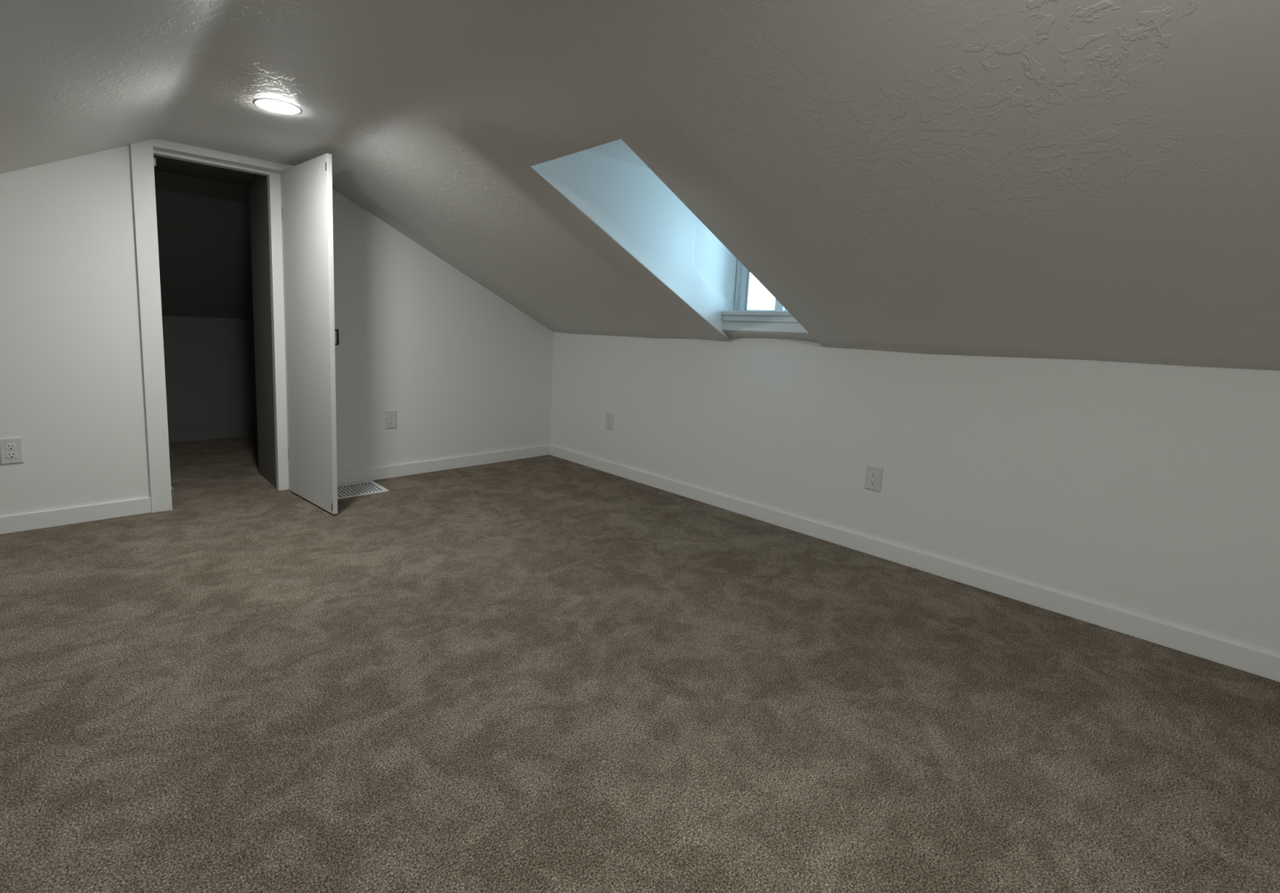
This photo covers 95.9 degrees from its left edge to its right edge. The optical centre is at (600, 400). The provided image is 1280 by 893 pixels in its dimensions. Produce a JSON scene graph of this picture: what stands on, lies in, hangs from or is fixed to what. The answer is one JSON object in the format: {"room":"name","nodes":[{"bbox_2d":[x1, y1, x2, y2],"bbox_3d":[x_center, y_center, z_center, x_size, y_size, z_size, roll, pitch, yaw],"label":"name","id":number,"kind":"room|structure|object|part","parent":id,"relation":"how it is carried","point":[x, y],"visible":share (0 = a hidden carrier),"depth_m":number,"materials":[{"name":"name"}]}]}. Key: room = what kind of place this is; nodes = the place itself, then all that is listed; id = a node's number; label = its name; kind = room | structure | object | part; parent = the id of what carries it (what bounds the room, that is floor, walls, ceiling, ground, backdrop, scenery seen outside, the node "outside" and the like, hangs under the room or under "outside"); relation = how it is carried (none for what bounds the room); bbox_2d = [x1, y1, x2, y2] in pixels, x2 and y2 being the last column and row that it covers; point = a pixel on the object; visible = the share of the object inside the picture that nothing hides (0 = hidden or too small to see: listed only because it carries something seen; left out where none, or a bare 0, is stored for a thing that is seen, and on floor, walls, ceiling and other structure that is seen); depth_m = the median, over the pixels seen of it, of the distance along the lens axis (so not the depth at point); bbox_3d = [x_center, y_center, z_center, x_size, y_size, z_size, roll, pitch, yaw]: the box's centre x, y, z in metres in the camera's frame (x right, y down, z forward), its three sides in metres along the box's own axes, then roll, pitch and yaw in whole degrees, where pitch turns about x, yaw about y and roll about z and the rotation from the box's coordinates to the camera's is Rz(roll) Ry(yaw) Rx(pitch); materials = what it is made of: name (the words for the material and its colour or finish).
{"room":"attic room","nodes":[
{"label":"attic room","id":0,"kind":"room"},
{"bbox_2d":[153,155,257,319],"bbox_3d":[-2.365,-1.034,4.121,1.850,0.943,1.835,-4,10,-42],"label":"ceiling","id":1,"kind":"structure","parent":0,"point":[203,222],"depth_m":4.00,"materials":[{"name":"grey paint"}]},
{"bbox_2d":[161,315,257,431],"bbox_3d":[-3.032,-0.238,4.922,1.850,1.120,0.080,-4,10,-42],"label":"wall","id":2,"kind":"structure","parent":0,"point":[210,367],"depth_m":4.71,"materials":[{"name":"grey paint"}]},
{"bbox_2d":[168,425,257,443],"bbox_3d":[-3.021,0.259,4.950,1.650,0.087,0.014,-4,10,-42],"label":"baseboard","id":3,"kind":"structure","parent":2,"relation":"attached to","point":[245,431],"depth_m":4.76,"materials":[{"name":"grey paint"}]},
{"bbox_2d":[248,174,276,488],"bbox_3d":[-2.037,-0.456,3.576,0.115,1.970,0.457,-4,10,-42],"label":"wall","id":4,"kind":"structure","parent":0,"point":[258,185],"depth_m":3.53,"materials":[{"name":"grey paint"}]},
{"bbox_2d":[0,145,553,516],"bbox_3d":[-1.990,-0.401,3.238,4.445,1.950,0.115,-4,10,-42],"label":"wall","id":5,"kind":"structure","parent":0,"point":[464,371],"depth_m":2.89,"materials":[{"name":"white paint"}]},
{"bbox_2d":[0,436,24,465],"bbox_3d":[-2.682,0.226,2.622,0.078,0.124,0.009,-4,10,-42],"label":"power outlet","id":6,"kind":"object","parent":5,"relation":"attached to","point":[11,451],"visible":1,"depth_m":2.62,"materials":[{"name":"white plastic"}]},
{"bbox_2d":[5,443,16,449],"bbox_3d":[-2.679,0.207,2.617,0.034,0.029,0.002,-4,10,-42],"label":"receptacle","id":7,"kind":"object","parent":6,"relation":"attached to","point":[8,446],"depth_m":2.62,"materials":[{"name":"white plastic"}]},
{"bbox_2d":[6,452,17,457],"bbox_3d":[-2.681,0.246,2.622,0.034,0.029,0.002,-4,10,-42],"label":"receptacle","id":8,"kind":"object","parent":6,"relation":"attached to","point":[9,455],"depth_m":2.62,"materials":[{"name":"white plastic"}]},
{"bbox_2d":[0,497,151,534],"bbox_3d":[-2.945,0.582,2.437,1.652,0.082,0.014,-4,10,-42],"label":"baseboard","id":9,"kind":"structure","parent":5,"relation":"attached to","point":[78,514],"depth_m":2.79,"materials":[{"name":"white paint"}]},
{"bbox_2d":[129,139,172,512],"bbox_3d":[-2.263,-0.352,2.905,0.086,1.873,0.018,-4,10,-42],"label":"trim","id":10,"kind":"structure","parent":5,"relation":"attached to","point":[141,153],"depth_m":2.89,"materials":[{"name":"white paint"}]},
{"bbox_2d":[153,149,269,176],"bbox_3d":[-2.065,-1.263,3.067,0.522,0.016,0.057,-4,10,-42],"label":"trim","id":11,"kind":"structure","parent":5,"relation":"attached to","point":[161,153],"depth_m":3.04,"materials":[{"name":"white paint"}]},
{"bbox_2d":[152,139,293,171],"bbox_3d":[-1.947,-1.284,3.041,0.663,0.042,0.018,-4,10,-42],"label":"trim","id":12,"kind":"structure","parent":5,"relation":"attached to","point":[161,144],"depth_m":2.99,"materials":[{"name":"white paint"}]},
{"bbox_2d":[266,171,288,490],"bbox_3d":[-1.889,-0.377,3.375,0.055,1.836,0.055,-4,10,-42],"label":"trim","id":13,"kind":"structure","parent":5,"relation":"attached to","point":[273,181],"depth_m":3.35,"materials":[{"name":"white paint"}]},
{"bbox_2d":[281,153,339,514],"bbox_3d":[-1.582,-0.342,3.150,0.598,1.828,0.062,9,10,41],"label":"door","id":14,"kind":"structure","parent":5,"relation":"in","point":[307,209],"depth_m":3.08,"materials":[{"name":"white paint"}]},
{"bbox_3d":[-1.375,-0.330,2.984,0.008,0.082,0.034,9,10,41],"label":"handle","id":15,"kind":"part","parent":14,"relation":"part of","materials":[{"name":"black metal"}]},
{"bbox_2d":[385,409,396,429],"bbox_3d":[-1.382,0.121,3.795,0.078,0.124,0.009,-4,10,-42],"label":"power outlet","id":16,"kind":"object","parent":5,"relation":"attached to","point":[390,415],"visible":1,"depth_m":3.79,"materials":[{"name":"white plastic"}]},
{"bbox_2d":[337,444,550,485],"bbox_3d":[-1.095,0.448,4.109,1.844,0.082,0.014,-4,10,-42],"label":"baseboard","id":17,"kind":"structure","parent":5,"relation":"attached to","point":[422,467],"depth_m":4.04,"materials":[{"name":"white paint"}]},
{"bbox_2d":[586,138,649,168],"bbox_3d":[0.473,-1.050,2.622,1.590,0.178,0.630,-4,10,-42],"label":"ceiling","id":18,"kind":"structure","parent":0,"point":[619,149],"depth_m":2.54,"materials":[{"name":"white paint"}]},
{"bbox_2d":[532,149,737,337],"bbox_3d":[0.261,-0.730,2.911,1.553,0.822,0.060,-4,10,-41],"label":"wall","id":19,"kind":"structure","parent":0,"point":[629,202],"depth_m":2.84,"materials":[{"name":"white paint"}]},
{"bbox_2d":[0,435,1279,892],"bbox_3d":[-1.052,0.721,2.290,4.445,0.001,6.900,-4,10,-42],"label":"floor","id":20,"kind":"structure","parent":0,"point":[548,673],"depth_m":1.60,"materials":[{"name":"carpet"}]},
{"bbox_2d":[337,480,389,499],"bbox_3d":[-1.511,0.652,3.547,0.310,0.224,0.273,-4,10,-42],"label":"floor vent","id":21,"kind":"object","parent":20,"relation":"in","point":[347,491],"visible":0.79,"depth_m":3.55,"materials":[{"name":"white metal"}]},
{"bbox_2d":[337,482,381,496],"bbox_3d":[-1.507,0.544,3.534,0.258,0.007,0.221,-4,10,-42],"label":"grille","id":22,"kind":"object","parent":21,"relation":"attached to","point":[356,486],"depth_m":3.55,"materials":[{"name":"white metal"}]},
{"bbox_2d":[0,0,1279,370],"bbox_3d":[-0.339,-0.587,1.396,4.251,0.895,4.910,-4,10,-42],"label":"ceiling","id":23,"kind":"structure","parent":0,"point":[1081,180],"depth_m":1.70,"materials":[{"name":"white paint"}]},
{"bbox_2d":[252,97,302,115],"bbox_3d":[-1.299,-1.181,2.318,0.176,0.006,0.176,-4,10,-42],"label":"recessed light","id":24,"kind":"object","parent":23,"relation":"in","point":[273,105],"visible":1,"depth_m":2.30,"materials":[{"name":"white paint"}]},
{"bbox_2d":[550,332,1279,656],"bbox_3d":[1.266,0.213,2.929,0.100,1.078,4.850,-4,10,-42],"label":"wall","id":25,"kind":"structure","parent":0,"point":[1152,491],"depth_m":2.43,"materials":[{"name":"white paint"}]},
{"bbox_2d":[605,411,613,429],"bbox_3d":[0.061,0.142,4.175,0.009,0.124,0.078,-4,10,-42],"label":"power outlet","id":26,"kind":"object","parent":25,"relation":"attached to","point":[610,415],"visible":1,"depth_m":4.17,"materials":[{"name":"white plastic"}]},
{"bbox_2d":[722,259,808,332],"bbox_3d":[0.967,-0.752,3.114,0.202,0.753,0.569,-4,10,-42],"label":"window","id":27,"kind":"structure","parent":25,"relation":"in","point":[780,319],"depth_m":3.18,"materials":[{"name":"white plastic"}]},
{"bbox_3d":[1.010,-0.777,3.148,0.090,0.710,0.568,-4,10,-42],"label":"frame","id":28,"kind":"part","parent":27,"relation":"part of","materials":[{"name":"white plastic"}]},
{"bbox_3d":[0.918,-0.443,3.119,0.091,0.032,0.568,-4,10,-42],"label":"stool moulding","id":29,"kind":"part","parent":27,"relation":"part of","materials":[{"name":"white paint"}]},
{"bbox_3d":[0.915,-0.790,3.222,0.026,0.667,0.286,-4,10,-42],"label":"sash","id":30,"kind":"part","parent":27,"relation":"part of","materials":[{"name":"white plastic"}]},
{"bbox_2d":[722,329,817,342],"bbox_3d":[0.916,-0.352,3.133,0.087,0.058,0.569,-4,10,-42],"label":"trim","id":31,"kind":"structure","parent":25,"relation":"attached to","point":[731,334],"depth_m":3.13,"materials":[{"name":"white paint"}]},
{"bbox_2d":[864,464,883,492],"bbox_3d":[1.322,0.375,2.799,0.009,0.124,0.078,-4,10,-42],"label":"power outlet","id":32,"kind":"object","parent":25,"relation":"attached to","point":[873,477],"visible":1,"depth_m":2.79,"materials":[{"name":"white plastic"}]},
{"bbox_2d":[869,479,876,485],"bbox_3d":[1.319,0.394,2.799,0.002,0.029,0.034,-4,10,-42],"label":"receptacle","id":33,"kind":"object","parent":32,"relation":"attached to","point":[872,482],"depth_m":2.80,"materials":[{"name":"white plastic"}]},
{"bbox_2d":[870,471,877,477],"bbox_3d":[1.321,0.356,2.794,0.002,0.029,0.034,-4,10,-42],"label":"receptacle","id":34,"kind":"object","parent":32,"relation":"attached to","point":[873,473],"depth_m":2.79,"materials":[{"name":"white plastic"}]},
{"bbox_2d":[550,444,1279,682],"bbox_3d":[1.175,0.685,2.982,0.014,0.082,4.736,-4,10,-42],"label":"baseboard","id":35,"kind":"structure","parent":25,"relation":"attached to","point":[1260,663],"depth_m":2.45,"materials":[{"name":"white paint"}]}
]}

